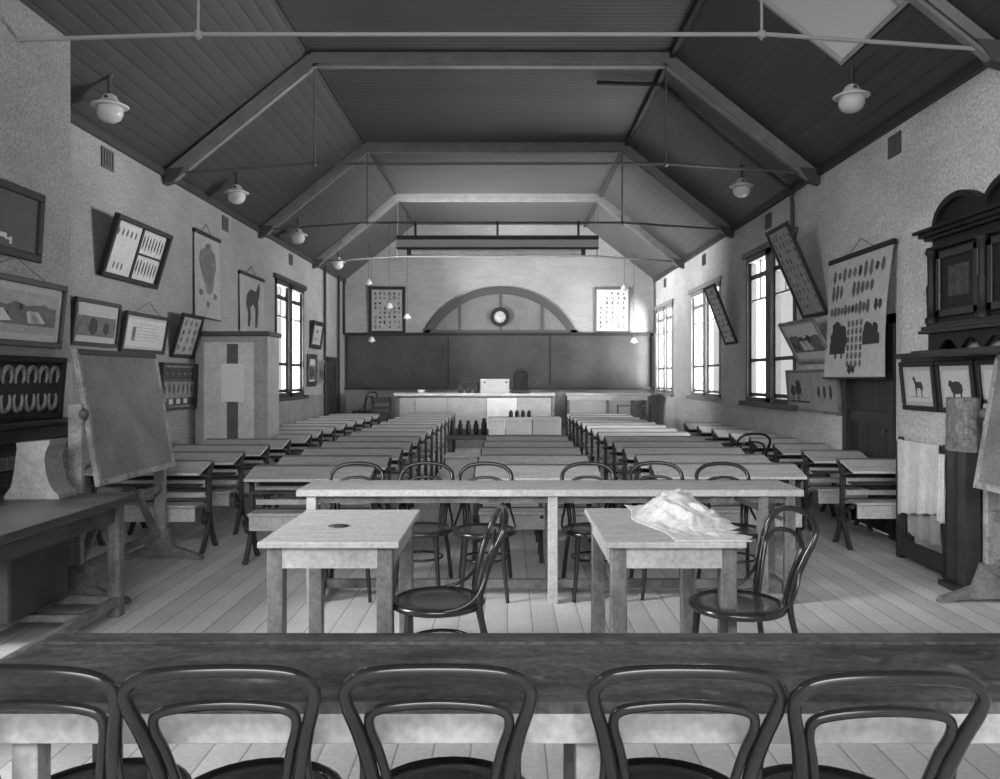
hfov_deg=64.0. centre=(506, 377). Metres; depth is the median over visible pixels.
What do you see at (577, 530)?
bentwood chair
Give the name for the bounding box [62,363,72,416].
board
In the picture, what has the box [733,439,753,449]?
shelf
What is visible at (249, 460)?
shelf
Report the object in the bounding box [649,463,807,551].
school desk
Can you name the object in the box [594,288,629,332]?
chart
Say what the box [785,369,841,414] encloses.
chart
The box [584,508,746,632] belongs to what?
table
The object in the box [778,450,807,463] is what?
shelf
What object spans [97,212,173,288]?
picture frame
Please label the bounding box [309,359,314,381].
print
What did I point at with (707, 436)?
shelf
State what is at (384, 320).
chart
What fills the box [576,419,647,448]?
school desk
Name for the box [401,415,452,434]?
school desk
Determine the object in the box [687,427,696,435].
shelf
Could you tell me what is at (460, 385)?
jar
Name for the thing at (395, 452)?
school desk
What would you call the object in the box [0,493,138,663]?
table
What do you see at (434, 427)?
school desk
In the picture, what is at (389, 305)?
lamp
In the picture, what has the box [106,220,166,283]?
print
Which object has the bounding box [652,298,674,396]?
window
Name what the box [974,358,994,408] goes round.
framed print
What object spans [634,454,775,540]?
school desk
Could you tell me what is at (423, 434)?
school desk
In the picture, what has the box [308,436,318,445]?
shelf
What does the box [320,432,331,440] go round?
shelf
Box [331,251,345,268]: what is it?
pendant lamp
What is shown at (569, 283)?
wall
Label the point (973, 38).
roof truss
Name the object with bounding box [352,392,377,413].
bentwood chair
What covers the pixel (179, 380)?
print
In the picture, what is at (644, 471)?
shelf
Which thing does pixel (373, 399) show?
wooden armchair
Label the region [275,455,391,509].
school desk
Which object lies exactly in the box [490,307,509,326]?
wall clock
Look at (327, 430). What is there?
school desk
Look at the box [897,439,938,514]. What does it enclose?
hanging cloth
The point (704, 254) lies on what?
air vent
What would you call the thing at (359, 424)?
school desk
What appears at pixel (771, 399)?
window
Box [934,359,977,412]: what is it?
framed print
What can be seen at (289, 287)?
window
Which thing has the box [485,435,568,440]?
school desk
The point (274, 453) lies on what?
shelf
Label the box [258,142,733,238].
roof truss
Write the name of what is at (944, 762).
bentwood chair
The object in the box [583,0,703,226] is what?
trim
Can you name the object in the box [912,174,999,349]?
wall cabinet
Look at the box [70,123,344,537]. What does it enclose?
wall
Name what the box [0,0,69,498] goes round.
wall
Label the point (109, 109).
pendant lamp
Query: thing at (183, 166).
roof truss
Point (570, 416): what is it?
school desk
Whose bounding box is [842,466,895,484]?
shelf
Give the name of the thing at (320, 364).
print
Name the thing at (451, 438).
table
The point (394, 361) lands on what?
blackboard
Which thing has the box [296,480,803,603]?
table
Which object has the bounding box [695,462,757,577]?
bentwood chair
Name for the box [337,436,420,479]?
school desk
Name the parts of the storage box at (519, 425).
lid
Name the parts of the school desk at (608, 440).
seat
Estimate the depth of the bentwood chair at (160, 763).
1.71 m
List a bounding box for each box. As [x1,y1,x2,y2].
[0,539,67,624]
[480,379,509,392]
[488,416,504,434]
[505,416,531,434]
[531,416,560,434]
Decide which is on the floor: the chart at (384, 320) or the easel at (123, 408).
the easel at (123, 408)
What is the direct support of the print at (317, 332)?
attached to the picture at (317, 331)
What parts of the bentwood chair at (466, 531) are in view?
leg, seat, leg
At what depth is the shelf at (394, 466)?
8.27 m
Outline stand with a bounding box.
[938,397,980,590]
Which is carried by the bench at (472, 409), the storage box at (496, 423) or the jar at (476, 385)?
the jar at (476, 385)
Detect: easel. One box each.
[68,348,204,603]
[936,354,999,603]
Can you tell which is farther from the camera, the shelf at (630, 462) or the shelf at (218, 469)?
the shelf at (630, 462)
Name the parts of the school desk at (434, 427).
seat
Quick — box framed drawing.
[118,302,169,354]
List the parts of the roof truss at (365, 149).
hanger rod, tie rod, hanger rod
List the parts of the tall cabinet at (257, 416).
door, panel, cornice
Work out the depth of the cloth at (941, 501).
5.97 m
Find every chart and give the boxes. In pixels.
[170,312,204,358]
[192,224,220,321]
[238,267,264,330]
[369,287,405,332]
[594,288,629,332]
[703,283,737,344]
[765,221,827,318]
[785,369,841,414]
[822,238,896,378]
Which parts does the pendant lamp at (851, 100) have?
stem, lamp shade, globe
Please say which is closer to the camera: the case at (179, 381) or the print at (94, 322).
the print at (94, 322)
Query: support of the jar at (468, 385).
on the bench at (472, 409)
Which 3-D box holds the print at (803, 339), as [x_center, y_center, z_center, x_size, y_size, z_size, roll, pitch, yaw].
[3.452,-0.415,9.260,0.009,0.425,0.950,-28,0,0]
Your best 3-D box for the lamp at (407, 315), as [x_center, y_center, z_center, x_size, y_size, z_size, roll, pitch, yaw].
[-2.230,-2.520,17.900,0.180,2.440,0.180,0,0,0]
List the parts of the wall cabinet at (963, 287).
cornice, door, door moulding, carved panel, moulding, door moulding, door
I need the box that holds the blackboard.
[345,333,652,389]
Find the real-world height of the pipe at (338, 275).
3.880 m
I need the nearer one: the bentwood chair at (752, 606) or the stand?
the bentwood chair at (752, 606)
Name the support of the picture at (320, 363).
attached to the wall at (135, 191)
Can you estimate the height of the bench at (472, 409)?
0.870 m
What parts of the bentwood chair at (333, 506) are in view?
leg, leg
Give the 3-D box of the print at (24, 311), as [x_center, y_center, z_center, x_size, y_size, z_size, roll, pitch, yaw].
[-3.475,-0.473,5.635,0.009,0.302,1.080,6,0,0]
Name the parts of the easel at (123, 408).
post, frame rail, cross rail, post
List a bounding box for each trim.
[70,112,346,282]
[275,0,413,225]
[279,394,345,425]
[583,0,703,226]
[653,60,987,282]
[656,395,837,416]
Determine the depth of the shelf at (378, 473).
7.43 m
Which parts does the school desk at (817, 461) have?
seat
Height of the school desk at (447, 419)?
0.775 m
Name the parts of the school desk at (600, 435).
seat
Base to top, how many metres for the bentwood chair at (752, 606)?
0.893 m
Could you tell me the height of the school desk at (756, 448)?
0.775 m
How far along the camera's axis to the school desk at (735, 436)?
10.49 m
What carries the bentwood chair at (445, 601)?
on the floor
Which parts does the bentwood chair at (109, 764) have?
frame, seat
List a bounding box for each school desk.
[84,460,217,553]
[127,451,248,534]
[173,444,271,507]
[201,438,290,482]
[241,465,376,564]
[271,434,311,495]
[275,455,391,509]
[279,426,335,454]
[279,429,322,460]
[282,423,346,442]
[296,420,356,443]
[301,447,403,509]
[308,418,364,439]
[319,416,372,435]
[321,441,413,507]
[329,414,379,428]
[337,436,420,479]
[350,431,427,479]
[362,428,433,479]
[372,424,438,475]
[381,421,442,468]
[388,419,445,463]
[395,417,449,452]
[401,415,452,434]
[406,413,455,448]
[472,464,600,562]
[477,454,591,541]
[481,447,580,506]
[483,441,573,446]
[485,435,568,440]
[566,413,626,437]
[569,415,632,441]
[572,417,639,446]
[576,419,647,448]
[580,422,656,453]
[585,425,665,457]
[590,428,677,462]
[596,432,690,470]
[604,436,705,479]
[612,441,723,507]
[621,447,744,507]
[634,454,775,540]
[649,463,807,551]
[684,422,720,435]
[697,425,736,446]
[711,429,754,451]
[728,433,775,460]
[748,437,802,500]
[772,443,835,516]
[801,450,872,531]
[832,458,895,549]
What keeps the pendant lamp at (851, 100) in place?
hanging from the ceiling
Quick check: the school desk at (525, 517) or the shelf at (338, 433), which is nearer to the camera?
the school desk at (525, 517)
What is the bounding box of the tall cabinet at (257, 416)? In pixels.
[195,331,281,496]
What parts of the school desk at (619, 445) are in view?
seat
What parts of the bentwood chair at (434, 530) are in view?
leg, seat, leg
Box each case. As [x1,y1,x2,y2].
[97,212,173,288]
[160,362,198,410]
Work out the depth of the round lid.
3.97 m
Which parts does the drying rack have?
post, post, rail, rail, post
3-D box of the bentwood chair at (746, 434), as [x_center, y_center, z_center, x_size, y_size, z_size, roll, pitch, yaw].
[2.742,1.056,9.197,0.447,0.893,0.554,0,0,-2]
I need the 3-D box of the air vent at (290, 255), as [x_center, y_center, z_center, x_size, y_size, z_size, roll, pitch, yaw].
[-3.942,-2.160,14.600,0.015,0.200,0.240,0,0,0]
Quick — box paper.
[221,364,243,401]
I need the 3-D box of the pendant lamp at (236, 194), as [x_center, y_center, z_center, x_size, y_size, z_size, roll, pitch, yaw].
[-3.550,-2.496,10.500,0.320,0.427,0.320,0,0,0]
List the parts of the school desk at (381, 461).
seat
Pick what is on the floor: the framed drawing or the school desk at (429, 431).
the school desk at (429, 431)
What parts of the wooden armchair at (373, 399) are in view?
seat, backrest, leg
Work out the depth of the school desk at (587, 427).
12.33 m
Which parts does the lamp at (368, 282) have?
cord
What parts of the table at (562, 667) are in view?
leg, leg, leg, leg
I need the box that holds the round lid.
[328,524,348,527]
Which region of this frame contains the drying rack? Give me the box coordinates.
[896,436,947,578]
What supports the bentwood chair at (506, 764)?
on the floor
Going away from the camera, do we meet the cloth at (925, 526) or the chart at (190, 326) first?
the cloth at (925, 526)
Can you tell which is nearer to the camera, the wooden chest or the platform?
the wooden chest
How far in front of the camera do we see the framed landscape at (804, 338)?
9.24 m
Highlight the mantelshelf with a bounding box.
[0,417,85,453]
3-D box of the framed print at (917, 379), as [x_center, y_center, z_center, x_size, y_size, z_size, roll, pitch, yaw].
[3.363,0.067,6.540,0.074,0.402,0.540,0,0,0]
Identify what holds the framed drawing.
attached to the wall at (135, 191)
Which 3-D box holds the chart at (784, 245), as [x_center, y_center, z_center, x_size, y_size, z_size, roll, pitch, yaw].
[3.354,-1.233,9.295,0.487,1.049,0.730,0,0,0]
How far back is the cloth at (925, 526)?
6.37 m
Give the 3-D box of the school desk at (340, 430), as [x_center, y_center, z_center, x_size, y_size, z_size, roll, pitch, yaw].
[-3.110,1.118,12.850,1.044,0.775,0.400,0,0,0]
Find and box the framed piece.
[0,178,45,262]
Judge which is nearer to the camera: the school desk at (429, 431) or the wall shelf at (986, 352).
the wall shelf at (986, 352)
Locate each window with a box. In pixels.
[273,273,308,401]
[424,286,577,332]
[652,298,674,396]
[686,276,722,402]
[739,227,797,410]
[758,0,908,65]
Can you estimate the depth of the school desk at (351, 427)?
13.73 m
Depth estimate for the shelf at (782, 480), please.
6.84 m
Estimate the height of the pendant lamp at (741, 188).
0.427 m
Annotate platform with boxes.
[442,427,579,447]
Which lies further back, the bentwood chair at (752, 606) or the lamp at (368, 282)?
the lamp at (368, 282)
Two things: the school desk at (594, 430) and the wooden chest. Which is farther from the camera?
the school desk at (594, 430)
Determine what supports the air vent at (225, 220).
in the wall at (135, 191)
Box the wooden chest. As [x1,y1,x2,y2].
[444,453,480,479]
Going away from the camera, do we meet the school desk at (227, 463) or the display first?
the display
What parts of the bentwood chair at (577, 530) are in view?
leg, seat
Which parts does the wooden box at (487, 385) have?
lid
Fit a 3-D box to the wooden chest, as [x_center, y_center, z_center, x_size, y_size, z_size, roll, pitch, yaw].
[-0.570,1.270,10.950,0.550,0.460,0.430,0,0,0]
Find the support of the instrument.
on the bench at (472, 409)
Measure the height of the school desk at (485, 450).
0.775 m
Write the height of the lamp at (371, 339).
2.159 m
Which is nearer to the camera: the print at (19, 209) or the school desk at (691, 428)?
the print at (19, 209)
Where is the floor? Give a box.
[0,448,999,778]
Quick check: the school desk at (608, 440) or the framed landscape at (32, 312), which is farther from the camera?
the school desk at (608, 440)
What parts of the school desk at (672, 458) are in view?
seat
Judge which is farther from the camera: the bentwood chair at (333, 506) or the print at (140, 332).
the print at (140, 332)
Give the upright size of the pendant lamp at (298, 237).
0.427 m
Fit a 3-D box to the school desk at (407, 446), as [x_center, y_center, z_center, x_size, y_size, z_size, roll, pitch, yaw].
[-1.600,1.118,9.090,1.044,0.775,0.400,0,0,0]
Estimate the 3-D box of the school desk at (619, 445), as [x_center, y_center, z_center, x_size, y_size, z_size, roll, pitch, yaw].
[1.840,1.118,9.120,1.264,0.775,0.400,0,0,0]
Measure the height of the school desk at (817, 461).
0.775 m
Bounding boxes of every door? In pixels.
[326,356,336,415]
[842,313,895,539]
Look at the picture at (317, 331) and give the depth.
16.36 m
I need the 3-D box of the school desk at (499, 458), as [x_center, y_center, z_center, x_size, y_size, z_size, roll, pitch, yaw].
[0.250,1.118,7.470,1.064,0.775,0.400,0,0,0]
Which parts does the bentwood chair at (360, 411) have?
frame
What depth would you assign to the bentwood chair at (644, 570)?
5.84 m
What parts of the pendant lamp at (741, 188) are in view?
stem, lamp shade, globe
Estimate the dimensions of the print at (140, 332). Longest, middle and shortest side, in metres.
0.890 x 0.286 x 0.006 m
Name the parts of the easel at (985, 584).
post, cross rail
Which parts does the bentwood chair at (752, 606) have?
leg, leg, seat, frame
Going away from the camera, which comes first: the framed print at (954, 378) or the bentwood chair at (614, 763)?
the bentwood chair at (614, 763)
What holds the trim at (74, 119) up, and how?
attached to the wall at (135, 191)
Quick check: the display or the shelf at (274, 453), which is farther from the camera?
the shelf at (274, 453)
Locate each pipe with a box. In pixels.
[324,267,325,415]
[338,275,339,413]
[343,278,348,336]
[596,81,793,227]
[654,282,655,331]
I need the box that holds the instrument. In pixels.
[510,368,530,392]
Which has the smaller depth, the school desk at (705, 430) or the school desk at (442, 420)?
the school desk at (705, 430)
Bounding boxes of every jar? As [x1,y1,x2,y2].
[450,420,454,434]
[458,381,462,392]
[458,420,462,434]
[466,381,470,392]
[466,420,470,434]
[474,381,478,392]
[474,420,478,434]
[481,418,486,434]
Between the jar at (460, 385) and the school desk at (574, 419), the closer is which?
the school desk at (574, 419)
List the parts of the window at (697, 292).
sash, sill, sash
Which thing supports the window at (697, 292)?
in the wall at (951, 145)
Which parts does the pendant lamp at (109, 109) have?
lamp shade, stem, globe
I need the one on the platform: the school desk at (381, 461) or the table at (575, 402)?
the table at (575, 402)
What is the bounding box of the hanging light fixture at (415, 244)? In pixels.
[396,221,598,254]
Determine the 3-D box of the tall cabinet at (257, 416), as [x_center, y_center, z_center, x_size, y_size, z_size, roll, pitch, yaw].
[-3.467,0.455,10.345,0.955,2.090,0.550,0,0,0]
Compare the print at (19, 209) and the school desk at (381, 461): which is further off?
the school desk at (381, 461)
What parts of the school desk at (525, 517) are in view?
seat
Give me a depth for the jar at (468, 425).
11.77 m
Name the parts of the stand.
stand post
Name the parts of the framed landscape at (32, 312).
cord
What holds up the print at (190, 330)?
attached to the chart at (190, 326)
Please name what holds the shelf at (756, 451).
attached to the school desk at (756, 448)
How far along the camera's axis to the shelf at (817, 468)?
7.98 m
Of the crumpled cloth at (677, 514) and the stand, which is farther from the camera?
the stand
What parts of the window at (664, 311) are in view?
sash, sill, sash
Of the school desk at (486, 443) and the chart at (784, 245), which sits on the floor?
the school desk at (486, 443)
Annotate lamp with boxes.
[90,74,128,123]
[224,171,248,203]
[288,218,307,243]
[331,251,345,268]
[365,241,371,285]
[368,252,374,342]
[385,224,392,308]
[403,211,410,319]
[621,238,627,290]
[729,165,753,197]
[832,64,870,113]
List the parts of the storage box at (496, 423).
lid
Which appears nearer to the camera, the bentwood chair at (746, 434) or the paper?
the bentwood chair at (746, 434)
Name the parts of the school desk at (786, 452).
seat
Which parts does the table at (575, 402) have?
leg, panel, leg, leg, leg, leg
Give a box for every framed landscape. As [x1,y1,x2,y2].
[0,257,67,348]
[70,296,122,347]
[778,317,826,363]
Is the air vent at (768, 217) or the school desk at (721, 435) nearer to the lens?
the air vent at (768, 217)
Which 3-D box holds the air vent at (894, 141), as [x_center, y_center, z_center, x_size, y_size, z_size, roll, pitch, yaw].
[3.592,-2.160,7.420,0.015,0.200,0.240,0,0,0]
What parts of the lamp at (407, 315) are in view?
lamp shade, cord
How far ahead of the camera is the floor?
5.21 m
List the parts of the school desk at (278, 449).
seat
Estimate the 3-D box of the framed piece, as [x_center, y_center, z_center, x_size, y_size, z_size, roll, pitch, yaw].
[-3.487,-1.114,5.500,0.064,0.511,1.000,0,0,0]
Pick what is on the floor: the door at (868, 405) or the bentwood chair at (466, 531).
the bentwood chair at (466, 531)
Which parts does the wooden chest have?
lid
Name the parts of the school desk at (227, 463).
seat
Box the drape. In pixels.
[945,397,980,452]
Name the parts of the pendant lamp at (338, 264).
globe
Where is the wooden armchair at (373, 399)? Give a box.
[367,397,391,420]
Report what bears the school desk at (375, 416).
on the floor
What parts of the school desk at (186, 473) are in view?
seat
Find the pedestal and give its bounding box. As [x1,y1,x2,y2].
[4,438,76,498]
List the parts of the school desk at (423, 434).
seat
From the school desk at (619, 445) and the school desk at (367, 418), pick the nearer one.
the school desk at (619, 445)
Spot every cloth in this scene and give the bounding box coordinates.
[624,488,751,541]
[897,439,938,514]
[907,513,941,548]
[937,454,945,523]
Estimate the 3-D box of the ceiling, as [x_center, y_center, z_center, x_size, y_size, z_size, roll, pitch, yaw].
[-0.173,-3.004,8.250,7.960,1.572,22.500,0,0,0]
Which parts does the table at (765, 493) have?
leg, leg, leg, leg, foot rail, leg, leg, cross rail, leg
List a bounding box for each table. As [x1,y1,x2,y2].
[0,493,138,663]
[0,633,999,778]
[257,510,419,632]
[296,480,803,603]
[445,433,505,452]
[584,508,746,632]
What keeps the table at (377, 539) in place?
on the floor
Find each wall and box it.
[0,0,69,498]
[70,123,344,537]
[345,225,654,426]
[655,68,999,515]
[902,187,999,561]
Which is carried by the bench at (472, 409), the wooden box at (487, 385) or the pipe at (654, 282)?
the wooden box at (487, 385)
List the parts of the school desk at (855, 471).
seat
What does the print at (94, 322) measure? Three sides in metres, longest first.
0.700 x 0.293 x 0.008 m
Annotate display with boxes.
[0,355,66,422]
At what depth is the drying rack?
6.42 m
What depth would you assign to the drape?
5.61 m
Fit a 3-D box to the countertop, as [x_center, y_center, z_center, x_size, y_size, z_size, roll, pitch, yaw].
[-0.725,0.365,17.900,3.550,0.070,0.660,0,0,0]
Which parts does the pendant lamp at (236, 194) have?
lamp shade, globe, stem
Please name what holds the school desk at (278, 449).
on the floor
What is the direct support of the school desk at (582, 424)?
on the floor
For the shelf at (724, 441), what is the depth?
11.34 m
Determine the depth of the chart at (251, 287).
12.27 m
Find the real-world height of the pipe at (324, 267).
3.880 m
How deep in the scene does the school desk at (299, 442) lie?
10.34 m
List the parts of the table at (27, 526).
leg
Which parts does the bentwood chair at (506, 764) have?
seat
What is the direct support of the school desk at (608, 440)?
on the floor
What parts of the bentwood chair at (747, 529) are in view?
seat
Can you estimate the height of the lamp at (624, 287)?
1.197 m
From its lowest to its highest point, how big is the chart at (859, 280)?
1.426 m
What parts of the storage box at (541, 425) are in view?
lid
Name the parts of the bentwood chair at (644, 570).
leg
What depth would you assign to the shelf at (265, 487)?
6.59 m
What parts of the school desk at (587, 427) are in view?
seat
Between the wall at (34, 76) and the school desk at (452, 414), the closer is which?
the wall at (34, 76)
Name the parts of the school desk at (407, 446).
seat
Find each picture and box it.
[306,354,316,386]
[309,320,324,349]
[316,360,324,382]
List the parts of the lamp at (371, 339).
cord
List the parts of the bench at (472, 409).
leg, panel, panel, panel, panel, panel, leg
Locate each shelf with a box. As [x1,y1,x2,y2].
[89,468,207,486]
[207,459,239,474]
[239,451,265,465]
[251,482,310,493]
[265,445,285,457]
[286,440,307,450]
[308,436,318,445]
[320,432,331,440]
[332,428,343,436]
[371,470,385,479]
[386,460,397,469]
[627,459,638,468]
[640,468,653,478]
[658,479,788,482]
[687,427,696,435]
[700,430,714,439]
[715,434,732,444]
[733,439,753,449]
[754,444,777,456]
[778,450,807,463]
[806,457,843,473]
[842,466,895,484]
[895,345,999,361]
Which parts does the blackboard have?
rail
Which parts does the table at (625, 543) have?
leg, leg, leg, leg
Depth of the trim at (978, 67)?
7.85 m
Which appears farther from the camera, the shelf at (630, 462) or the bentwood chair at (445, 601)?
the shelf at (630, 462)
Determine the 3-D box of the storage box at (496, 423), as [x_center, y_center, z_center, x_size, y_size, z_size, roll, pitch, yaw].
[-0.150,0.708,11.880,0.246,0.255,0.370,0,0,0]
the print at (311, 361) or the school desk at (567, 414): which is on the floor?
the school desk at (567, 414)
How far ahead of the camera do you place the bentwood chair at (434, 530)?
5.70 m
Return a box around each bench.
[393,392,554,428]
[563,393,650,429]
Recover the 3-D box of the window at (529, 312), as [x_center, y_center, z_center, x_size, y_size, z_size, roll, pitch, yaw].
[-0.155,-1.665,19.475,3.740,1.130,0.070,0,0,0]
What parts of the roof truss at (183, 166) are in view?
hanger rod, tie rod, hanger rod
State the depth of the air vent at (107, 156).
7.89 m
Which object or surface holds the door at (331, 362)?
in the wall at (135, 191)
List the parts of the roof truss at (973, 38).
hanger rod, tie rod, hanger rod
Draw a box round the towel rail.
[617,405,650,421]
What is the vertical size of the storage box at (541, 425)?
0.255 m
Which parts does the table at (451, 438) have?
leg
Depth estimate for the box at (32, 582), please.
4.64 m
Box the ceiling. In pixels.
[19,0,999,279]
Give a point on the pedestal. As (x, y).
(39, 473)
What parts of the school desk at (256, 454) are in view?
seat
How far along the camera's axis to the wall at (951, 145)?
8.77 m
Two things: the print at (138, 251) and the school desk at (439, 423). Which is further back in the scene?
the school desk at (439, 423)
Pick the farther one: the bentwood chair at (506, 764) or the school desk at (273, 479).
the school desk at (273, 479)
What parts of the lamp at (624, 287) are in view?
lamp shade, cord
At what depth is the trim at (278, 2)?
10.42 m
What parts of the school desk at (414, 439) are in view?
seat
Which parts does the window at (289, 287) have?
sash, sill, sash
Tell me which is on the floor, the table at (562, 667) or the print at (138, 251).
the table at (562, 667)
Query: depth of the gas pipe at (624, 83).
9.98 m
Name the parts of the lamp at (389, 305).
lamp shade, cord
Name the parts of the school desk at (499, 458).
seat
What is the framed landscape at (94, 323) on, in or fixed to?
attached to the wall at (135, 191)
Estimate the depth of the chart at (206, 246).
10.45 m
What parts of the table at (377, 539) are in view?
leg, leg, leg, leg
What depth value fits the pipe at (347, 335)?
19.13 m
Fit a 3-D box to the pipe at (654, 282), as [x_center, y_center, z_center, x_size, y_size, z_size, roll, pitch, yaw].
[3.560,-1.740,19.300,0.046,1.280,0.046,0,0,22]
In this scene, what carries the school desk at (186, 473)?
on the floor
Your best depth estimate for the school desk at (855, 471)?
7.09 m
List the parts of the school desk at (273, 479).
seat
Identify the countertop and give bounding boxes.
[393,392,554,395]
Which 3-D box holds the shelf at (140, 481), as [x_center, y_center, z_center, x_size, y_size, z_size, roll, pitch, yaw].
[-3.110,0.868,6.970,0.920,0.135,0.260,0,0,0]
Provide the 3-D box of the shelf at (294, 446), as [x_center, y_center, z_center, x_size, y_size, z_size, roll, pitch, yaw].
[-2.770,0.868,10.330,0.340,0.135,0.260,0,0,0]
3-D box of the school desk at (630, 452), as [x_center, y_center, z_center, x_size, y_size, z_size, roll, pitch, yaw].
[1.840,1.118,8.320,1.264,0.775,0.400,0,0,0]
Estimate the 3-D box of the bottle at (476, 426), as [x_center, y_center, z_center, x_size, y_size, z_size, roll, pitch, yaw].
[-0.455,0.730,11.800,0.076,0.210,0.076,0,0,0]
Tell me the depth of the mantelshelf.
5.70 m
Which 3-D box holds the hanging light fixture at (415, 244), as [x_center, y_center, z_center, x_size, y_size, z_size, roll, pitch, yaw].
[-0.150,-2.215,12.670,3.200,0.530,0.120,0,0,0]
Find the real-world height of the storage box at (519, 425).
0.255 m
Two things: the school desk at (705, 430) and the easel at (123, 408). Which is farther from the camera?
the school desk at (705, 430)
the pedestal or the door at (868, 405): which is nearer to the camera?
the pedestal
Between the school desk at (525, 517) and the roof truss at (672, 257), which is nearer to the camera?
the school desk at (525, 517)
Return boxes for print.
[0,187,38,253]
[0,287,58,335]
[75,305,116,340]
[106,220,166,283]
[124,318,165,347]
[164,365,194,407]
[174,317,201,354]
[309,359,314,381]
[312,325,321,344]
[318,362,323,379]
[783,323,825,358]
[898,361,938,411]
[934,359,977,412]
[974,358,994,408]
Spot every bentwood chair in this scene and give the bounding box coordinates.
[0,664,191,778]
[117,663,341,778]
[324,462,384,602]
[338,663,537,778]
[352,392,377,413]
[394,461,454,595]
[394,505,508,632]
[452,462,516,602]
[560,461,615,602]
[587,664,788,778]
[628,461,683,600]
[688,505,818,632]
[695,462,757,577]
[736,433,770,456]
[763,670,991,778]
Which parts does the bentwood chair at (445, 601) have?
leg, seat, frame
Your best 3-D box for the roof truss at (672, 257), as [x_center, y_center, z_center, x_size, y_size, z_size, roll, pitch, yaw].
[-0.175,-2.975,16.250,7.552,1.510,0.130,0,0,0]
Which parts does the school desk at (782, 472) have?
seat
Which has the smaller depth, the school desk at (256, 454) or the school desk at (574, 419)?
the school desk at (256, 454)
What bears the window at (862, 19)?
attached to the ceiling
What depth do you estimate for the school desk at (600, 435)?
10.73 m
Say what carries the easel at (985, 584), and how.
on the floor
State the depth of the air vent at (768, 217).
10.99 m
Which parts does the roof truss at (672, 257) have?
hanger rod, tie rod, hanger rod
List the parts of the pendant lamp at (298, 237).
lamp shade, globe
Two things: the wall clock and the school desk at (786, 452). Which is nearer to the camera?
the school desk at (786, 452)
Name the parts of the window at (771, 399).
sash, sill, sash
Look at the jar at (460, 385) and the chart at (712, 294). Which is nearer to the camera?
the chart at (712, 294)
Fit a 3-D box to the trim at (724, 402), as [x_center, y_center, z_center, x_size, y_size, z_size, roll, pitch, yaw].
[3.590,0.400,14.100,0.020,0.040,10.800,0,0,0]
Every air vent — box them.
[101,146,113,172]
[222,215,228,231]
[289,253,292,265]
[702,253,705,265]
[765,212,771,229]
[887,130,901,158]
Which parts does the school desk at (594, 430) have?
seat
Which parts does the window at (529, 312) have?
pane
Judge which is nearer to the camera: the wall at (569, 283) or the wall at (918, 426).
the wall at (918, 426)
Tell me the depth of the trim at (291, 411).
15.51 m
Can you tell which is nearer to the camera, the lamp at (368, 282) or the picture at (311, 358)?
the picture at (311, 358)
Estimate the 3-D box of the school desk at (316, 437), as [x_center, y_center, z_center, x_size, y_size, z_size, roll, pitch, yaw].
[-3.110,1.118,11.170,1.044,0.775,0.400,0,0,0]
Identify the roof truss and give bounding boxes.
[16,0,999,70]
[163,52,819,185]
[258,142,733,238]
[312,194,683,268]

